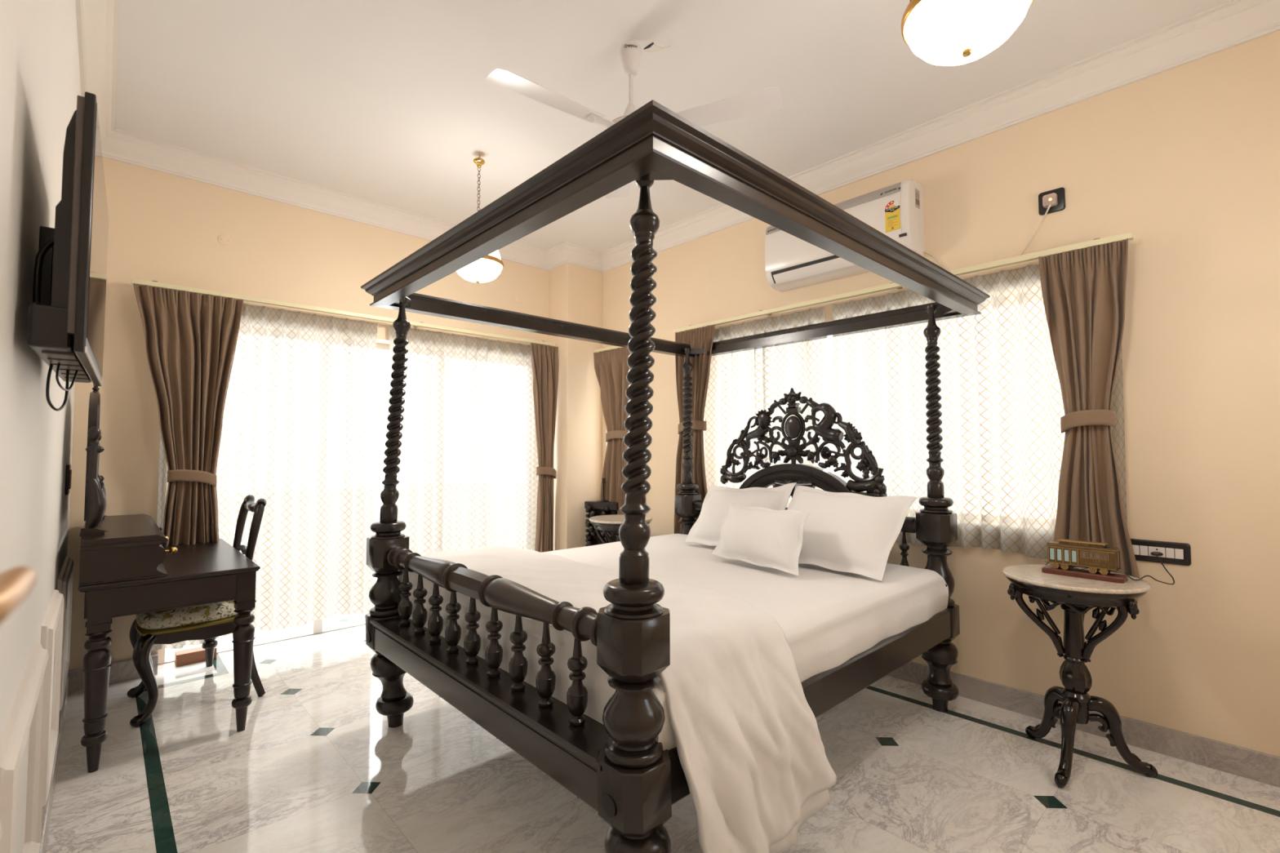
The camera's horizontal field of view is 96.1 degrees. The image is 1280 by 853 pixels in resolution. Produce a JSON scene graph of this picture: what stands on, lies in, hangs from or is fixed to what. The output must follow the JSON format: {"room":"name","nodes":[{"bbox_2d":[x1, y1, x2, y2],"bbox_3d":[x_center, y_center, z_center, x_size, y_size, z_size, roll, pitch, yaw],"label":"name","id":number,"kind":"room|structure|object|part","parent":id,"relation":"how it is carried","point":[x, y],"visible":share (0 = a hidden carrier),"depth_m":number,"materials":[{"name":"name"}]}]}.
{"room":"bedroom","nodes":[
{"label":"bedroom","id":0,"kind":"room"},
{"bbox_2d":[0,0,81,852],"bbox_3d":[-1.358,-0.257,1.139,0.200,3.220,5.400,2,-3,-43],"label":"wall","id":1,"kind":"structure","parent":0,"point":[40,83],"depth_m":1.24,"materials":[{"name":"beige paint"}]},
{"bbox_2d":[0,566,37,623],"bbox_3d":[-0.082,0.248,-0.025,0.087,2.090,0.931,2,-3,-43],"label":"door handle","id":2,"kind":"object","parent":1,"relation":"in","point":[16,583],"depth_m":0.29,"materials":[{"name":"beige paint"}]},
{"bbox_2d":[0,555,73,852],"bbox_3d":[-1.819,0.910,1.753,0.030,0.580,3.400,2,-3,-43],"label":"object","id":3,"kind":"structure","parent":1,"relation":"attached to","point":[37,704],"depth_m":1.59,"materials":[{"name":"beige paint"}]},
{"bbox_2d":[26,91,108,411],"bbox_3d":[-1.330,-0.330,1.348,0.094,0.598,0.760,2,-3,-41],"label":"television","id":4,"kind":"object","parent":1,"relation":"attached to","point":[66,325],"visible":1,"depth_m":1.10,"materials":[{"name":"black plastic"}]},
{"bbox_3d":[-1.311,-0.390,1.367,0.012,0.455,0.752,2,-3,-41],"label":"trim","id":5,"kind":"part","parent":4,"relation":"part of","materials":[{"name":"brown plastic"}]},
{"bbox_3d":[-1.296,-0.133,1.369,0.003,0.012,0.760,2,-3,-41],"label":"trim","id":6,"kind":"part","parent":4,"relation":"part of","materials":[{"name":"beige plastic"}]},
{"bbox_2d":[64,464,71,494],"bbox_3d":[-2.738,0.253,2.757,0.016,0.140,0.180,2,-3,-43],"label":"switch plate","id":7,"kind":"object","parent":1,"relation":"attached to","point":[68,471],"visible":1,"depth_m":2.69,"materials":[{"name":"black plastic"}]},
{"bbox_2d":[68,469,71,488],"bbox_3d":[-2.733,0.253,2.762,0.004,0.090,0.120,2,-3,-43],"label":"switch","id":8,"kind":"object","parent":7,"relation":"attached to","point":[70,470],"depth_m":2.72,"materials":[{"name":"brown plastic"}]},
{"bbox_2d":[39,653,158,852],"bbox_3d":[-1.208,1.307,1.348,0.395,0.113,5.200,2,-3,-43],"label":"baseboard","id":9,"kind":"structure","parent":1,"relation":"attached to","point":[125,670],"depth_m":3.11,"materials":[{"name":"grey stone"}]},
{"bbox_2d":[67,156,549,670],"bbox_3d":[-1.907,-0.113,4.486,3.965,3.220,0.250,2,-3,-43],"label":"wall","id":10,"kind":"structure","parent":0,"point":[165,228],"depth_m":3.55,"materials":[{"name":"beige paint"}]},
{"bbox_2d":[217,234,231,245],"bbox_3d":[-2.646,-1.190,3.667,0.068,0.068,0.007,2,-3,-43],"label":"junction cover","id":11,"kind":"object","parent":10,"relation":"attached to","point":[224,239],"visible":1,"depth_m":3.67,"materials":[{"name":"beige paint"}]},
{"bbox_2d":[157,342,389,664],"bbox_3d":[-1.989,0.427,4.481,2.680,2.140,0.050,2,-3,-43],"label":"window","id":12,"kind":"structure","parent":10,"relation":"in","point":[317,625],"depth_m":4.09,"materials":[{"name":"beige plastic"}]},
{"bbox_2d":[131,278,555,346],"bbox_3d":[-1.866,-0.784,4.283,2.880,0.034,0.144,2,-3,-43],"label":"rail","id":13,"kind":"object","parent":10,"relation":"attached to","point":[138,282],"visible":0.92,"depth_m":3.89,"materials":[{"name":"beige wood"}]},
{"bbox_2d":[133,283,243,546],"bbox_3d":[-2.678,0.151,3.392,0.517,1.902,0.120,2,-3,-42],"label":"drape","id":14,"kind":"object","parent":13,"relation":"hanging from","point":[191,339],"visible":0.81,"depth_m":3.41,"materials":[{"name":"brown fabric"}]},
{"bbox_2d":[152,303,377,650],"bbox_3d":[-2.385,0.273,3.790,1.220,2.112,0.061,2,-3,-43],"label":"sheer curtain","id":15,"kind":"object","parent":13,"relation":"hanging from","point":[298,434],"visible":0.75,"depth_m":3.88,"materials":[{"name":"white fabric"}]},
{"bbox_2d":[387,324,538,556],"bbox_3d":[-1.396,0.313,4.712,1.336,2.112,0.062,2,-3,-43],"label":"sheer curtain","id":16,"kind":"object","parent":13,"relation":"hanging from","point":[468,478],"visible":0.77,"depth_m":4.70,"materials":[{"name":"white fabric"}]},
{"bbox_2d":[530,342,558,552],"bbox_3d":[-0.862,0.389,5.086,0.287,2.232,0.134,2,-3,-43],"label":"drape","id":17,"kind":"object","parent":13,"relation":"hanging from","point":[544,358],"visible":0.81,"depth_m":5.08,"materials":[{"name":"brown fabric"}]},
{"bbox_2d":[373,486,383,585],"bbox_3d":[-2.861,1.065,5.460,3.965,0.950,0.150,2,-3,-43],"label":"window","id":18,"kind":"structure","parent":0,"point":[378,503],"depth_m":5.64,"materials":[{"name":"white"}]},
{"bbox_2d":[548,262,602,551],"bbox_3d":[-0.598,-0.027,5.327,0.400,3.120,0.300,2,-3,-43],"label":"wall pillar","id":19,"kind":"structure","parent":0,"point":[575,291],"depth_m":5.18,"materials":[{"name":"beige paint"}]},
{"bbox_2d":[45,604,1279,852],"bbox_3d":[-0.543,1.482,2.953,3.965,0.100,7.050,2,-3,-43],"label":"floor","id":20,"kind":"structure","parent":0,"point":[314,766],"depth_m":2.23,"materials":[{"name":"stone"}]},
{"bbox_2d":[77,514,260,773],"bbox_3d":[-2.430,0.960,2.937,0.618,0.942,1.196,2,-3,-43],"label":"writing desk","id":21,"kind":"object","parent":20,"relation":"on","point":[127,570],"visible":0.98,"depth_m":2.49,"materials":[{"name":"black wood"}]},
{"bbox_2d":[80,384,108,537],"bbox_3d":[-2.618,0.135,2.781,0.090,0.693,0.860,2,-3,-43],"label":"mirror","id":22,"kind":"object","parent":21,"relation":"on","point":[95,508],"visible":0.97,"depth_m":2.48,"materials":[{"name":"black wood"}]},
{"bbox_3d":[-2.637,0.129,2.775,0.034,0.585,0.710,2,-3,-43],"label":"frame","id":23,"kind":"part","parent":22,"relation":"part of","materials":[{"name":"black wood"}]},
{"bbox_3d":[-2.234,1.039,2.366,0.092,0.736,0.092,2,-3,-43],"label":"leg","id":24,"kind":"part","parent":21,"relation":"part of","materials":[{"name":"black wood"}]},
{"bbox_3d":[-2.556,0.588,2.836,0.271,0.158,1.167,2,-3,-43],"label":"box moulding","id":25,"kind":"part","parent":21,"relation":"part of","materials":[{"name":"black wood"}]},
{"bbox_3d":[-2.118,0.560,2.597,0.048,0.031,0.030,2,-3,-43],"label":"knob","id":26,"kind":"part","parent":21,"relation":"part of","materials":[{"name":"gold metal"}]},
{"bbox_3d":[-2.617,1.088,3.512,0.092,0.736,0.092,2,-3,-43],"label":"leg","id":27,"kind":"part","parent":21,"relation":"part of","materials":[{"name":"black wood"}]},
{"bbox_3d":[-1.867,1.053,2.708,0.092,0.736,0.092,2,-3,-43],"label":"leg","id":28,"kind":"part","parent":21,"relation":"part of","materials":[{"name":"black wood"}]},
{"bbox_2d":[174,646,217,666],"bbox_3d":[-2.766,1.424,3.584,0.200,0.070,0.100,2,-3,-43],"label":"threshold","id":29,"kind":"object","parent":20,"relation":"on","point":[197,655],"visible":0.84,"depth_m":3.54,"materials":[{"name":"brown wood"}]},
{"bbox_2d":[126,494,266,727],"bbox_3d":[-2.352,0.914,3.075,0.546,1.050,0.512,2,-3,-43],"label":"desk chair","id":30,"kind":"object","parent":20,"relation":"on","point":[206,621],"visible":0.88,"depth_m":2.88,"materials":[{"name":"wood"}]},
{"bbox_3d":[-2.658,1.219,3.066,0.104,0.436,0.072,1,-3,-17],"label":"leg","id":31,"kind":"part","parent":30,"relation":"part of","materials":[{"name":"black wood"}]},
{"bbox_3d":[-2.370,1.206,2.757,0.072,0.436,0.104,-1,-3,21],"label":"leg","id":32,"kind":"part","parent":30,"relation":"part of","materials":[{"name":"black wood"}]},
{"bbox_3d":[-2.375,0.958,3.052,0.452,0.103,0.489,2,-3,-43],"label":"seat","id":33,"kind":"part","parent":30,"relation":"part of","materials":[{"name":"fabric"}]},
{"bbox_3d":[-2.367,1.049,3.055,0.435,0.066,0.464,2,-3,-43],"label":"seat rail","id":34,"kind":"part","parent":30,"relation":"part of","materials":[{"name":"black wood"}]},
{"bbox_3d":[-2.338,0.730,3.364,0.064,0.602,0.091,-1,-3,26],"label":"post","id":35,"kind":"part","parent":30,"relation":"part of","materials":[{"name":"black wood"}]},
{"bbox_3d":[-2.207,0.695,3.220,0.041,0.046,0.384,2,-3,-43],"label":"cross rail","id":36,"kind":"part","parent":30,"relation":"part of","materials":[{"name":"black wood"}]},
{"bbox_3d":[-2.072,0.717,3.078,0.091,0.602,0.064,1,-3,-22],"label":"post","id":37,"kind":"part","parent":30,"relation":"part of","materials":[{"name":"black wood"}]},
{"bbox_3d":[-2.182,0.439,3.254,0.062,0.086,0.428,2,-3,-43],"label":"rail","id":38,"kind":"part","parent":30,"relation":"part of","materials":[{"name":"black wood"}]},
{"bbox_3d":[-2.056,1.222,3.063,0.113,0.433,0.036,1,-3,-20],"label":"leg","id":39,"kind":"part","parent":30,"relation":"part of","materials":[{"name":"black wood"}]},
{"bbox_2d":[584,500,618,546],"bbox_3d":[-0.278,1.087,5.000,0.321,0.865,0.334,2,-3,-43],"label":"stand","id":40,"kind":"object","parent":20,"relation":"on","point":[594,508],"visible":0.29,"depth_m":4.98,"materials":[{"name":"black wood"}]},
{"bbox_2d":[598,478,608,502],"bbox_3d":[-0.318,0.553,5.016,0.090,0.205,0.090,2,-3,-43],"label":"candlestick","id":41,"kind":"object","parent":40,"relation":"on","point":[603,482],"visible":1,"depth_m":5.01,"materials":[{"name":"brown wood"}]},
{"bbox_3d":[-0.318,0.568,5.015,0.013,0.145,0.013,2,-3,-43],"label":"stem","id":42,"kind":"part","parent":41,"relation":"part of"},
{"bbox_2d":[588,514,652,543],"bbox_3d":[-0.157,1.109,4.499,0.514,0.781,0.500,2,-3,-43],"label":"round table","id":43,"kind":"object","parent":20,"relation":"on","point":[608,524],"visible":0.21,"depth_m":4.42,"materials":[{"name":"white stone"}]},
{"bbox_2d":[360,99,990,852],"bbox_3d":[0.225,0.368,2.876,2.460,2.119,2.064,2,-3,-43],"label":"bed","id":44,"kind":"object","parent":20,"relation":"on","point":[617,766],"visible":0.98,"depth_m":1.96,"materials":[{"name":"brown wood"}]},
{"bbox_3d":[-1.194,0.394,2.790,0.203,2.060,0.194,2,-3,-43],"label":"post","id":45,"kind":"part","parent":44,"relation":"part of","materials":[{"name":"brown wood"}]},
{"bbox_3d":[-0.618,0.584,2.135,0.110,0.110,1.600,2,-3,-43],"label":"foot rail","id":46,"kind":"part","parent":44,"relation":"part of","materials":[{"name":"brown wood"}]},
{"bbox_3d":[-0.637,-0.675,2.117,0.102,0.099,2.064,2,-3,-43],"label":"canopy rail","id":47,"kind":"part","parent":44,"relation":"part of","materials":[{"name":"brown wood"}]},
{"bbox_3d":[-0.443,-0.610,3.637,2.460,0.099,0.102,2,-3,-43],"label":"canopy rail","id":48,"kind":"part","parent":44,"relation":"part of","materials":[{"name":"brown wood"}]},
{"bbox_3d":[-0.003,0.339,1.513,0.203,2.060,0.170,2,-3,-43],"label":"post","id":49,"kind":"part","parent":44,"relation":"part of","materials":[{"name":"brown wood"}]},
{"bbox_2d":[398,533,948,751],"bbox_3d":[0.160,0.825,2.847,2.026,0.231,1.878,2,-3,-43],"label":"mattress","id":50,"kind":"object","parent":44,"relation":"on","point":[827,618],"visible":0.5,"depth_m":2.39,"materials":[{"name":"white fabric"}]},
{"bbox_2d":[397,546,836,852],"bbox_3d":[-0.257,0.946,2.344,0.727,0.701,1.967,2,-3,-43],"label":"duvet","id":51,"kind":"object","parent":50,"relation":"on","point":[756,766],"visible":0.73,"depth_m":1.70,"materials":[{"name":"white fabric"}]},
{"bbox_2d":[685,482,796,546],"bbox_3d":[0.583,0.530,3.521,0.330,0.388,0.675,2,-3,-43],"label":"pillow","id":52,"kind":"object","parent":50,"relation":"on","point":[706,531],"visible":0.61,"depth_m":3.49,"materials":[{"name":"white fabric"}]},
{"bbox_2d":[711,502,810,575],"bbox_3d":[0.611,0.559,2.975,0.225,0.278,0.682,2,-3,-36],"label":"pillow","id":53,"kind":"object","parent":50,"relation":"on","point":[760,536],"visible":1,"depth_m":2.87,"materials":[{"name":"white fabric"}]},
{"bbox_2d":[787,484,917,581],"bbox_3d":[0.999,0.519,2.982,0.429,0.382,0.700,2,-3,-43],"label":"pillow","id":54,"kind":"object","parent":50,"relation":"on","point":[854,533],"visible":0.82,"depth_m":2.83,"materials":[{"name":"white fabric"}]},
{"bbox_3d":[0.350,0.455,4.207,0.170,2.060,0.170,2,-3,-43],"label":"post","id":55,"kind":"part","parent":44,"relation":"part of","materials":[{"name":"brown wood"}]},
{"bbox_3d":[0.952,-0.021,3.570,0.045,0.248,0.171,2,-3,-43],"label":"medallion frame","id":56,"kind":"part","parent":44,"relation":"part of","materials":[{"name":"brown wood"}]},
{"bbox_3d":[0.934,0.543,3.575,0.086,0.083,1.594,2,-3,-43],"label":"head rail","id":57,"kind":"part","parent":44,"relation":"part of","materials":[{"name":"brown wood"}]},
{"bbox_3d":[0.774,0.943,2.178,2.055,0.132,0.072,2,-3,-43],"label":"rail","id":58,"kind":"part","parent":44,"relation":"part of","materials":[{"name":"brown wood"}]},
{"bbox_3d":[0.894,-0.671,2.203,2.460,0.099,0.102,2,-3,-43],"label":"canopy rail","id":59,"kind":"part","parent":44,"relation":"part of","materials":[{"name":"brown wood"}]},
{"bbox_3d":[1.088,-0.606,3.723,0.102,0.099,2.064,2,-3,-43],"label":"canopy rail","id":60,"kind":"part","parent":44,"relation":"part of","materials":[{"name":"brown wood"}]},
{"bbox_3d":[1.519,0.401,2.954,0.170,2.060,0.170,2,-3,-43],"label":"post","id":61,"kind":"part","parent":44,"relation":"part of","materials":[{"name":"brown wood"}]},
{"bbox_2d":[135,653,1279,852],"bbox_3d":[-0.302,1.421,2.702,2.993,0.001,5.950,2,-3,-43],"label":"floor border strip","id":62,"kind":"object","parent":20,"relation":"in","point":[164,837],"depth_m":2.36,"materials":[{"name":"green stone"}]},
{"bbox_2d":[1002,564,1158,787],"bbox_3d":[1.814,1.019,2.401,0.514,0.781,0.500,2,-3,-43],"label":"round table","id":63,"kind":"object","parent":20,"relation":"on","point":[1076,596],"visible":1,"depth_m":2.35,"materials":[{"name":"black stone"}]},
{"bbox_3d":[1.799,1.269,2.541,0.059,0.293,0.238,0,-2,-8],"label":"leg","id":64,"kind":"part","parent":63,"relation":"part of","materials":[{"name":"black wood"}]},
{"bbox_3d":[1.710,1.259,2.300,0.237,0.292,0.062,2,-3,-43],"label":"leg","id":65,"kind":"part","parent":63,"relation":"part of","materials":[{"name":"black wood"}]},
{"bbox_2d":[1041,538,1128,583],"bbox_3d":[1.858,0.555,2.414,0.092,0.146,0.276,2,-3,-40],"label":"tram","id":66,"kind":"object","parent":63,"relation":"on","point":[1064,555],"visible":1,"depth_m":2.39,"materials":[{"name":"red wood"}]},
{"bbox_3d":[1.794,0.548,2.491,0.063,0.047,0.015,2,-3,-40],"label":"pane","id":67,"kind":"part","parent":66,"relation":"part of","materials":[{"name":"blue glass"}]},
{"bbox_3d":[1.810,0.547,2.471,0.063,0.047,0.015,2,-3,-40],"label":"pane","id":68,"kind":"part","parent":66,"relation":"part of","materials":[{"name":"blue glass"}]},
{"bbox_3d":[1.827,0.546,2.452,0.063,0.047,0.015,2,-3,-40],"label":"pane","id":69,"kind":"part","parent":66,"relation":"part of","materials":[{"name":"blue glass"}]},
{"bbox_3d":[1.843,0.546,2.432,0.063,0.047,0.015,2,-3,-40],"label":"pane","id":70,"kind":"part","parent":66,"relation":"part of","materials":[{"name":"blue glass"}]},
{"bbox_3d":[1.957,1.261,2.345,0.237,0.293,0.059,-1,-3,20],"label":"leg","id":71,"kind":"part","parent":63,"relation":"part of","materials":[{"name":"black wood"}]},
{"bbox_2d":[114,0,1231,252],"bbox_3d":[-0.066,-1.767,2.580,3.965,0.120,5.650,2,-3,-43],"label":"ceiling","id":72,"kind":"structure","parent":0,"point":[391,103],"depth_m":2.81,"materials":[{"name":"paint"}]},
{"bbox_2d":[456,153,503,283],"bbox_3d":[-0.983,-1.267,3.501,0.305,0.801,0.305,2,-3,-43],"label":"pendant lamp","id":73,"kind":"object","parent":72,"relation":"hanging from","point":[486,268],"visible":0.59,"depth_m":3.43,"materials":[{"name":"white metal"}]},
{"bbox_3d":[-0.983,-1.386,3.506,0.016,0.398,0.016,0,-2,2],"label":"chain","id":74,"kind":"part","parent":73,"relation":"part of","materials":[{"name":"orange metal"}]},
{"bbox_3d":[-0.983,-0.929,3.487,0.285,0.100,0.285,2,-3,-43],"label":"globe","id":75,"kind":"part","parent":73,"relation":"part of","materials":[{"name":"white glass"}]},
{"bbox_3d":[-0.983,-1.106,3.494,0.274,0.215,0.274,2,-3,-43],"label":"globe","id":76,"kind":"part","parent":73,"relation":"part of","materials":[{"name":"white glass"}]},
{"bbox_2d":[485,39,783,199],"bbox_3d":[-0.108,-1.476,2.437,1.068,0.476,1.179,2,-3,-43],"label":"ceiling fan","id":77,"kind":"object","parent":72,"relation":"hanging from","point":[766,100],"visible":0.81,"depth_m":2.35,"materials":[{"name":"white metal"},{"name":"painted metal"}]},
{"bbox_3d":[-0.331,-1.298,2.298,0.555,0.023,0.130,2,-3,-38],"label":"blade","id":78,"kind":"part","parent":77,"relation":"part of","materials":[{"name":"white metal"}]},
{"bbox_3d":[-0.091,-1.273,2.898,0.130,0.023,0.555,0,-2,-8],"label":"blade","id":79,"kind":"part","parent":77,"relation":"part of","materials":[{"name":"white metal"}]},
{"bbox_3d":[-0.040,-1.528,2.539,0.019,0.360,0.018,2,-3,-43],"label":"down rod","id":80,"kind":"part","parent":77,"relation":"part of","materials":[{"name":"white metal"}]},
{"bbox_3d":[0.302,-1.295,2.381,0.555,0.023,0.130,-1,-3,23],"label":"blade","id":81,"kind":"part","parent":77,"relation":"part of","materials":[{"name":"white metal"}]},
{"bbox_2d":[901,0,1033,66],"bbox_3d":[0.841,-1.353,1.497,0.305,0.801,0.305,2,-3,-43],"label":"pendant lamp","id":82,"kind":"object","parent":72,"relation":"hanging from","point":[949,33],"visible":1,"depth_m":1.44,"materials":[{"name":"white glass"}]},
{"bbox_2d":[602,30,1279,756],"bbox_3d":[1.378,-0.148,3.687,0.250,3.220,5.400,2,-3,-43],"label":"wall","id":83,"kind":"structure","parent":0,"point":[1184,159],"depth_m":2.53,"materials":[{"name":"beige paint"}]},
{"bbox_2d":[594,345,622,352],"bbox_3d":[-0.180,-0.701,5.109,0.124,0.034,0.570,2,-3,-43],"label":"rail","id":84,"kind":"object","parent":83,"relation":"attached to","point":[613,347],"visible":0.53,"depth_m":5.15,"materials":[{"name":"beige"}]},
{"bbox_2d":[593,346,631,514],"bbox_3d":[-0.239,0.055,5.060,0.500,1.477,0.106,-2,-3,42],"label":"drape","id":85,"kind":"object","parent":84,"relation":"hanging from","point":[611,368],"visible":0.76,"depth_m":5.03,"materials":[{"name":"brown fabric"}]},
{"bbox_2d":[75,0,1279,272],"bbox_3d":[-0.067,-1.641,2.539,3.515,0.135,5.200,2,-3,-43],"label":"trim","id":86,"kind":"structure","parent":83,"relation":"attached to","point":[1233,23],"depth_m":3.19,"materials":[{"name":"beige paint"}]},
{"bbox_2d":[764,179,924,292],"bbox_3d":[1.222,-1.156,3.562,0.208,0.425,0.951,2,-3,-43],"label":"air conditioner","id":87,"kind":"object","parent":83,"relation":"attached to","point":[895,211],"visible":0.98,"depth_m":3.45,"materials":[{"name":"beige plastic"}]},
{"bbox_2d":[770,254,839,283],"bbox_3d":[1.139,-0.999,3.544,0.044,0.070,0.755,2,-3,-43],"label":"vent","id":88,"kind":"object","parent":87,"relation":"attached to","point":[819,264],"depth_m":3.64,"materials":[{"name":"black"}]},
{"bbox_3d":[1.157,-1.198,3.527,0.053,0.320,0.893,2,-3,-43],"label":"panel","id":89,"kind":"part","parent":87,"relation":"part of","materials":[{"name":"beige plastic"}]},
{"bbox_2d":[915,191,919,205],"bbox_3d":[1.558,-1.277,3.232,0.052,0.067,0.003,2,-3,-43],"label":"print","id":90,"kind":"object","parent":87,"relation":"attached to","point":[917,193],"depth_m":3.23,"materials":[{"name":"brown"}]},
{"bbox_2d":[923,250,949,271],"bbox_3d":[1.668,-0.914,3.212,0.010,0.177,0.166,2,-3,-43],"label":"cable","id":91,"kind":"object","parent":87,"relation":"attached to","point":[928,253],"visible":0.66,"depth_m":3.22,"materials":[{"name":"beige plastic"}]},
{"bbox_2d":[675,231,1133,332],"bbox_3d":[1.260,-0.797,3.567,0.124,0.034,2.755,2,-3,-43],"label":"rail","id":92,"kind":"object","parent":83,"relation":"attached to","point":[1097,242],"visible":0.9,"depth_m":3.05,"materials":[{"name":"beige wood"}]},
{"bbox_2d":[674,324,715,533],"bbox_3d":[0.414,0.079,4.347,0.110,1.647,0.399,2,-3,-43],"label":"drape","id":93,"kind":"object","parent":92,"relation":"hanging from","point":[703,337],"visible":0.54,"depth_m":4.33,"materials":[{"name":"brown fabric"}]},
{"bbox_2d":[702,306,828,507],"bbox_3d":[0.820,-0.032,4.042,0.062,1.444,1.082,2,-3,-43],"label":"sheer curtain","id":94,"kind":"object","parent":92,"relation":"hanging from","point":[743,384],"visible":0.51,"depth_m":4.04,"materials":[{"name":"white fabric"}]},
{"bbox_2d":[832,263,1127,559],"bbox_3d":[1.699,-0.068,3.099,0.062,1.454,1.408,2,-3,-43],"label":"sheer curtain","id":95,"kind":"object","parent":92,"relation":"hanging from","point":[1002,410],"visible":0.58,"depth_m":3.02,"materials":[{"name":"white fabric"}]},
{"bbox_2d":[1038,238,1139,578],"bbox_3d":[2.034,-0.055,2.621,0.092,1.527,0.344,2,-3,-43],"label":"drape","id":96,"kind":"object","parent":92,"relation":"hanging from","point":[1083,291],"visible":0.91,"depth_m":2.61,"materials":[{"name":"brown fabric"}]},
{"bbox_2d":[1020,192,1057,255],"bbox_3d":[1.970,-0.992,2.866,0.036,0.292,0.184,2,-3,-43],"label":"plug","id":97,"kind":"object","parent":83,"relation":"attached to","point":[1050,200],"visible":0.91,"depth_m":2.82,"materials":[{"name":"beige plastic"}]},
{"bbox_3d":[1.967,-0.965,2.876,0.018,0.237,0.165,2,-3,-33],"label":"cord","id":98,"kind":"part","parent":97,"relation":"part of","materials":[{"name":"beige plastic"}]},
{"bbox_2d":[1038,186,1065,215],"bbox_3d":[2.030,-1.110,2.838,0.009,0.112,0.108,2,-3,-43],"label":"socket","id":99,"kind":"object","parent":83,"relation":"attached to","point":[1060,192],"visible":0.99,"depth_m":2.82,"materials":[{"name":"black plastic"}]},
{"bbox_2d":[887,661,1279,787],"bbox_3d":[1.058,1.397,3.458,0.440,0.113,5.200,2,-3,-43],"label":"baseboard","id":100,"kind":"structure","parent":83,"relation":"attached to","point":[1262,767],"depth_m":2.51,"materials":[{"name":"grey stone"}]},
{"bbox_2d":[1124,551,1174,584],"bbox_3d":[2.125,0.601,2.388,0.356,0.121,0.086,2,-3,-35],"label":"plug","id":101,"kind":"object","parent":83,"relation":"attached to","point":[1155,553],"visible":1,"depth_m":2.44,"materials":[{"name":"black plastic"}]},
{"bbox_2d":[1130,538,1191,565],"bbox_3d":[2.249,0.548,2.526,0.016,0.094,0.244,2,-3,-43],"label":"strip","id":102,"kind":"object","parent":83,"relation":"attached to","point":[1174,553],"visible":0.73,"depth_m":2.50,"materials":[{"name":"black plastic"}]},
{"bbox_2d":[1132,544,1139,555],"bbox_3d":[2.209,0.550,2.566,0.008,0.042,0.026,2,-3,-43],"label":"switch","id":103,"kind":"object","parent":102,"relation":"attached to","point":[1135,547],"depth_m":2.56,"materials":[{"name":"beige plastic"}]},
{"bbox_2d":[1139,545,1147,555],"bbox_3d":[2.228,0.549,2.545,0.008,0.042,0.026,2,-3,-43],"label":"switch","id":104,"kind":"object","parent":102,"relation":"attached to","point":[1143,548],"depth_m":2.54,"materials":[{"name":"beige plastic"}]},
{"bbox_2d":[1148,546,1165,557],"bbox_3d":[2.258,0.548,2.514,0.009,0.042,0.055,2,-3,-43],"label":"socket","id":105,"kind":"object","parent":102,"relation":"attached to","point":[1151,548],"depth_m":2.51,"materials":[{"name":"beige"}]},
{"bbox_2d":[1165,547,1174,558],"bbox_3d":[2.287,0.546,2.482,0.008,0.042,0.026,2,-3,-43],"label":"switch","id":106,"kind":"object","parent":102,"relation":"attached to","point":[1170,552],"depth_m":2.48,"materials":[{"name":"beige plastic"}]},
{"bbox_2d":[1174,548,1183,559],"bbox_3d":[2.306,0.545,2.462,0.008,0.042,0.026,2,-3,-43],"label":"switch","id":107,"kind":"object","parent":102,"relation":"attached to","point":[1179,553],"depth_m":2.46,"materials":[{"name":"beige plastic"}]},
{"label":"outside","id":108,"kind":"structure","parent":0,"visible":0},
{"bbox_2d":[827,337,834,473],"bbox_3d":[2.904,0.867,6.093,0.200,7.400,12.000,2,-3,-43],"label":"window","id":109,"kind":"structure","parent":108,"point":[830,381],"depth_m":6.73,"materials":[{"name":"white"}]}
]}

